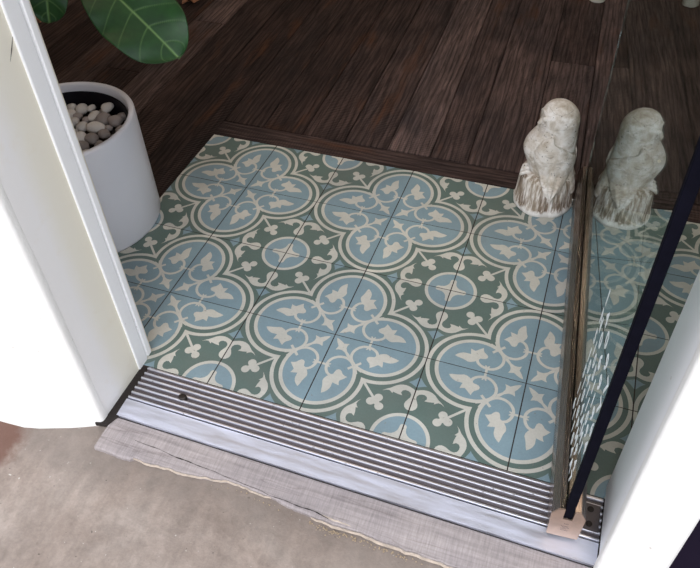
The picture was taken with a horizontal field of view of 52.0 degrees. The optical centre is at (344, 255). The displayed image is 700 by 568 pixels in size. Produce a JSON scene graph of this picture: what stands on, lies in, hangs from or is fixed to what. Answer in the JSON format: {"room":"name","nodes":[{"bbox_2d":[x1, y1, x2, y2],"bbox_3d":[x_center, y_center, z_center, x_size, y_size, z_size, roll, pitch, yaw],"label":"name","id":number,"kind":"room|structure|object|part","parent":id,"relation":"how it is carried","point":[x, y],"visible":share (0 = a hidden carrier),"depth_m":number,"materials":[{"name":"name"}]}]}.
{"room":"house entrance","nodes":[
{"label":"house entrance","id":0,"kind":"room"},
{"bbox_2d":[0,181,699,567],"bbox_3d":[-0.703,-0.588,0.693,2.445,2.323,0.224,13,46,16],"label":"wall","id":1,"kind":"structure","parent":0,"point":[45,381],"depth_m":1.08,"materials":[{"name":"white paint"}]},
{"bbox_2d":[0,0,150,368],"bbox_3d":[-0.466,-0.636,0.679,0.032,2.352,0.046,13,46,16],"label":"trim","id":2,"kind":"structure","parent":1,"relation":"attached to","point":[19,16],"depth_m":1.13,"materials":[{"name":"white paint"}]},
{"bbox_2d":[0,0,151,413],"bbox_3d":[-0.494,-0.598,0.642,0.040,2.354,0.176,13,46,16],"label":"trim","id":3,"kind":"structure","parent":1,"relation":"attached to","point":[33,179],"depth_m":1.13,"materials":[{"name":"beige paint"}]},
{"bbox_2d":[95,367,146,426],"bbox_3d":[-0.432,0.268,1.442,0.034,0.010,0.185,13,46,16],"label":"trim","id":4,"kind":"structure","parent":1,"relation":"attached to","point":[111,416],"depth_m":1.42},
{"bbox_2d":[119,366,604,567],"bbox_3d":[-0.013,0.366,1.321,1.400,0.019,0.140,13,46,16],"label":"trim","id":5,"kind":"structure","parent":1,"relation":"attached to","point":[142,366],"depth_m":1.24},
{"bbox_2d":[116,367,603,566],"bbox_3d":[0.001,0.364,1.310,0.899,0.017,0.120,13,46,16],"label":"threshold","id":6,"kind":"object","parent":5,"relation":"on","point":[507,505],"visible":0.94,"depth_m":1.29,"materials":[{"name":"metal"}]},
{"bbox_2d":[178,394,186,400],"bbox_3d":[-0.317,0.278,1.408,0.018,0.008,0.015,13,46,16],"label":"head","id":7,"kind":"object","parent":6,"relation":"on","point":[181,396],"visible":1,"depth_m":1.40},
{"bbox_3d":[0.411,0.440,1.204,0.034,0.007,0.050,13,46,16],"label":"pivot plate","id":8,"kind":"part","parent":6,"relation":"part of","materials":[{"name":"metal"}]},
{"bbox_2d":[546,0,699,539],"bbox_3d":[0.438,-0.636,0.743,0.057,2.175,0.917,10,45,13],"label":"door","id":9,"kind":"structure","parent":6,"relation":"attached to","point":[634,199],"depth_m":1.03,"materials":[{"name":"clear glass"}]},
{"bbox_3d":[0.478,0.121,1.462,0.052,0.084,0.914,10,45,13],"label":"rail","id":10,"kind":"part","parent":9,"relation":"part of","materials":[{"name":"brown metal"}]},
{"bbox_2d":[599,270,699,552],"bbox_3d":[0.423,-0.393,0.378,0.078,2.354,0.153,13,46,16],"label":"trim","id":11,"kind":"structure","parent":1,"relation":"attached to","point":[684,341],"depth_m":0.96,"materials":[{"name":"white paint"}]},
{"bbox_2d":[38,0,699,498],"bbox_3d":[0.372,-1.422,3.184,4.637,0.021,5.002,13,46,16],"label":"floor","id":12,"kind":"structure","parent":0,"point":[426,310],"depth_m":1.79,"materials":[{"name":"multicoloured tile"}]},
{"bbox_2d":[59,82,159,252],"bbox_3d":[-0.645,-0.205,1.730,0.342,0.290,0.342,13,46,16],"label":"plant pot","id":13,"kind":"object","parent":12,"relation":"on","point":[119,167],"visible":0.47,"depth_m":1.68,"materials":[{"name":"white ceramic"}]},
{"bbox_2d":[74,112,123,148],"bbox_3d":[-0.648,-0.261,1.677,0.289,0.005,0.289,13,46,16],"label":"potting soil","id":14,"kind":"object","parent":13,"relation":"in","point":[113,131],"visible":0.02,"depth_m":1.71,"materials":[{"name":"black soil"}]},
{"bbox_2d":[67,103,76,109],"bbox_3d":[-0.667,-0.364,1.756,0.023,0.018,0.023,8,45,11],"label":"pebble","id":15,"kind":"object","parent":14,"relation":"on","point":[72,105],"visible":0.79,"depth_m":1.75,"materials":[{"name":"beige stone"}]},
{"bbox_2d":[68,109,76,117],"bbox_3d":[-0.662,-0.341,1.732,0.028,0.022,0.034,24,50,25],"label":"pebble","id":16,"kind":"object","parent":14,"relation":"on","point":[71,111],"visible":0.42,"depth_m":1.72,"materials":[{"name":"beige stone"}]},
{"bbox_2d":[71,117,79,126],"bbox_3d":[-0.643,-0.319,1.708,0.026,0.020,0.026,15,46,18],"label":"pebble","id":17,"kind":"object","parent":14,"relation":"on","point":[75,120],"visible":0.53,"depth_m":1.70,"materials":[{"name":"beige stone"}]},
{"bbox_2d":[73,113,82,119],"bbox_3d":[-0.640,-0.334,1.724,0.023,0.018,0.025,22,49,24],"label":"pebble","id":18,"kind":"object","parent":14,"relation":"on","point":[78,115],"visible":0.84,"depth_m":1.72,"materials":[{"name":"beige stone"}]},
{"bbox_2d":[76,131,85,140],"bbox_3d":[-0.611,-0.273,1.657,0.032,0.025,0.040,1,44,4],"label":"pebble","id":19,"kind":"object","parent":14,"relation":"on","point":[80,134],"visible":0.51,"depth_m":1.65,"materials":[{"name":"beige stone"}]},
{"bbox_2d":[75,103,87,114],"bbox_3d":[-0.639,-0.357,1.747,0.030,0.023,0.036,1,44,4],"label":"pebble","id":20,"kind":"object","parent":14,"relation":"on","point":[80,108],"visible":0.89,"depth_m":1.74,"materials":[{"name":"beige stone"}]},
{"bbox_2d":[76,121,87,131],"bbox_3d":[-0.617,-0.304,1.690,0.028,0.022,0.032,11,45,14],"label":"pebble","id":21,"kind":"object","parent":14,"relation":"on","point":[81,126],"visible":0.82,"depth_m":1.68,"materials":[{"name":"beige stone"}]},
{"bbox_2d":[79,141,89,149],"bbox_3d":[-0.597,-0.248,1.631,0.036,0.023,0.030,8,45,12],"label":"pebble","id":22,"kind":"object","parent":14,"relation":"on","point":[84,145],"visible":0.49,"depth_m":1.62,"materials":[{"name":"grey stone"}]},
{"bbox_2d":[82,116,89,122],"bbox_3d":[-0.616,-0.324,1.712,0.018,0.014,0.020,23,49,24],"label":"pebble","id":23,"kind":"object","parent":14,"relation":"on","point":[85,119],"visible":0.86,"depth_m":1.71,"materials":[{"name":"grey stone"}]},
{"bbox_2d":[84,133,98,144],"bbox_3d":[-0.581,-0.270,1.653,0.034,0.025,0.032,25,50,26],"label":"pebble","id":24,"kind":"object","parent":14,"relation":"on","point":[91,138],"visible":0.97,"depth_m":1.64,"materials":[{"name":"grey stone"}]},
{"bbox_2d":[87,104,95,111],"bbox_3d":[-0.616,-0.359,1.749,0.018,0.014,0.026,17,47,20],"label":"pebble","id":25,"kind":"object","parent":14,"relation":"on","point":[92,107],"visible":1,"depth_m":1.74,"materials":[{"name":"beige stone"}]},
{"bbox_2d":[88,110,99,121],"bbox_3d":[-0.601,-0.336,1.723,0.024,0.019,0.042,9,45,12],"label":"pebble","id":26,"kind":"object","parent":14,"relation":"on","point":[93,114],"visible":0.84,"depth_m":1.71,"materials":[{"name":"beige stone"}]},
{"bbox_2d":[86,121,105,132],"bbox_3d":[-0.581,-0.300,1.679,0.049,0.025,0.032,6,44,10],"label":"pebble","id":27,"kind":"object","parent":14,"relation":"on","point":[94,126],"visible":0.89,"depth_m":1.67,"materials":[{"name":"beige stone"}]},
{"bbox_2d":[95,112,110,124],"bbox_3d":[-0.575,-0.327,1.712,0.036,0.028,0.040,10,45,13],"label":"pebble","id":28,"kind":"object","parent":14,"relation":"on","point":[102,117],"visible":0.79,"depth_m":1.70,"materials":[{"name":"grey stone"}]},
{"bbox_2d":[98,129,110,138],"bbox_3d":[-0.558,-0.282,1.665,0.031,0.020,0.026,23,49,25],"label":"pebble","id":29,"kind":"object","parent":14,"relation":"on","point":[102,133],"visible":1,"depth_m":1.66,"materials":[{"name":"grey stone"}]},
{"bbox_2d":[101,102,113,112],"bbox_3d":[-0.574,-0.358,1.737,0.029,0.022,0.038,13,46,16],"label":"pebble","id":30,"kind":"object","parent":14,"relation":"on","point":[107,107],"visible":0.92,"depth_m":1.73,"materials":[{"name":"beige stone"}]},
{"bbox_2d":[30,0,188,63],"bbox_3d":[-0.701,-0.740,1.411,0.710,1.062,0.472,-5,44,-3],"label":"leaves","id":31,"kind":"object","parent":14,"relation":"in","point":[145,31],"visible":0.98,"depth_m":1.47,"materials":[{"name":"green plant"}]},
{"bbox_2d":[106,125,112,130],"bbox_3d":[-0.558,-0.302,1.698,0.023,0.014,0.018,-10,44,-8],"label":"pebble","id":32,"kind":"object","parent":14,"relation":"on","point":[108,127],"visible":0.64,"depth_m":1.69,"materials":[{"name":"grey stone"}]},
{"bbox_2d":[107,115,123,126],"bbox_3d":[-0.543,-0.320,1.703,0.037,0.027,0.036,4,44,7],"label":"pebble","id":33,"kind":"object","parent":14,"relation":"on","point":[115,120],"visible":0.99,"depth_m":1.69,"materials":[{"name":"grey stone"}]},
{"bbox_2d":[117,112,125,120],"bbox_3d":[-0.531,-0.333,1.716,0.025,0.019,0.027,14,46,17],"label":"pebble","id":34,"kind":"object","parent":14,"relation":"on","point":[122,114],"visible":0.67,"depth_m":1.71,"materials":[{"name":"grey stone"}]},
{"bbox_2d":[182,0,198,3],"bbox_3d":[-0.590,-0.979,2.730,0.086,0.026,0.059,0,44,3],"label":"dried leaf","id":35,"kind":"object","parent":12,"relation":"on","point":[183,1],"visible":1,"depth_m":2.73,"materials":[{"name":"brown plant"}]},
{"bbox_2d":[513,98,579,217],"bbox_3d":[0.497,-0.244,1.711,0.152,0.288,0.143,-24,47,-21],"label":"statue","id":36,"kind":"object","parent":12,"relation":"on","point":[545,186],"visible":0.99,"depth_m":1.68,"materials":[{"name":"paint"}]},
{"bbox_2d":[590,0,604,2],"bbox_3d":[0.811,-1.359,2.527,0.400,0.760,0.400,13,46,16],"label":"stool","id":37,"kind":"object","parent":12,"relation":"on","point":[593,1],"visible":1,"depth_m":2.60,"materials":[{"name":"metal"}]},
{"bbox_3d":[-0.539,-1.629,-0.387,4.500,0.540,0.160,13,46,16],"label":"wall","id":38,"kind":"structure","parent":0,"visible":0},
{"bbox_2d":[669,520,699,567],"bbox_3d":[1.034,-0.228,0.161,1.252,2.360,0.070,13,46,16],"label":"window","id":39,"kind":"structure","parent":38,"relation":"in","point":[688,556],"depth_m":1.02,"materials":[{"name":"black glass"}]},
{"label":"outside","id":40,"kind":"structure","parent":0,"visible":0},
{"bbox_2d":[0,421,442,567],"bbox_3d":[-0.508,1.123,0.557,3.600,0.006,2.320,13,46,16],"label":"ground","id":41,"kind":"structure","parent":40,"point":[65,502],"depth_m":1.25,"materials":[{"name":"concrete"}]},
{"bbox_2d":[211,485,422,564],"bbox_3d":[0.034,0.483,1.199,0.591,0.003,0.021,15,46,18],"label":"crumbs","id":42,"kind":"object","parent":41,"relation":"on","point":[326,529],"visible":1,"depth_m":1.21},
{"bbox_2d":[94,418,589,567],"bbox_3d":[-0.005,0.449,1.243,0.968,0.025,0.082,13,46,16],"label":"board","id":43,"kind":"object","parent":41,"relation":"on","point":[444,544],"visible":1,"depth_m":1.25,"materials":[{"name":"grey wood"}]}
]}

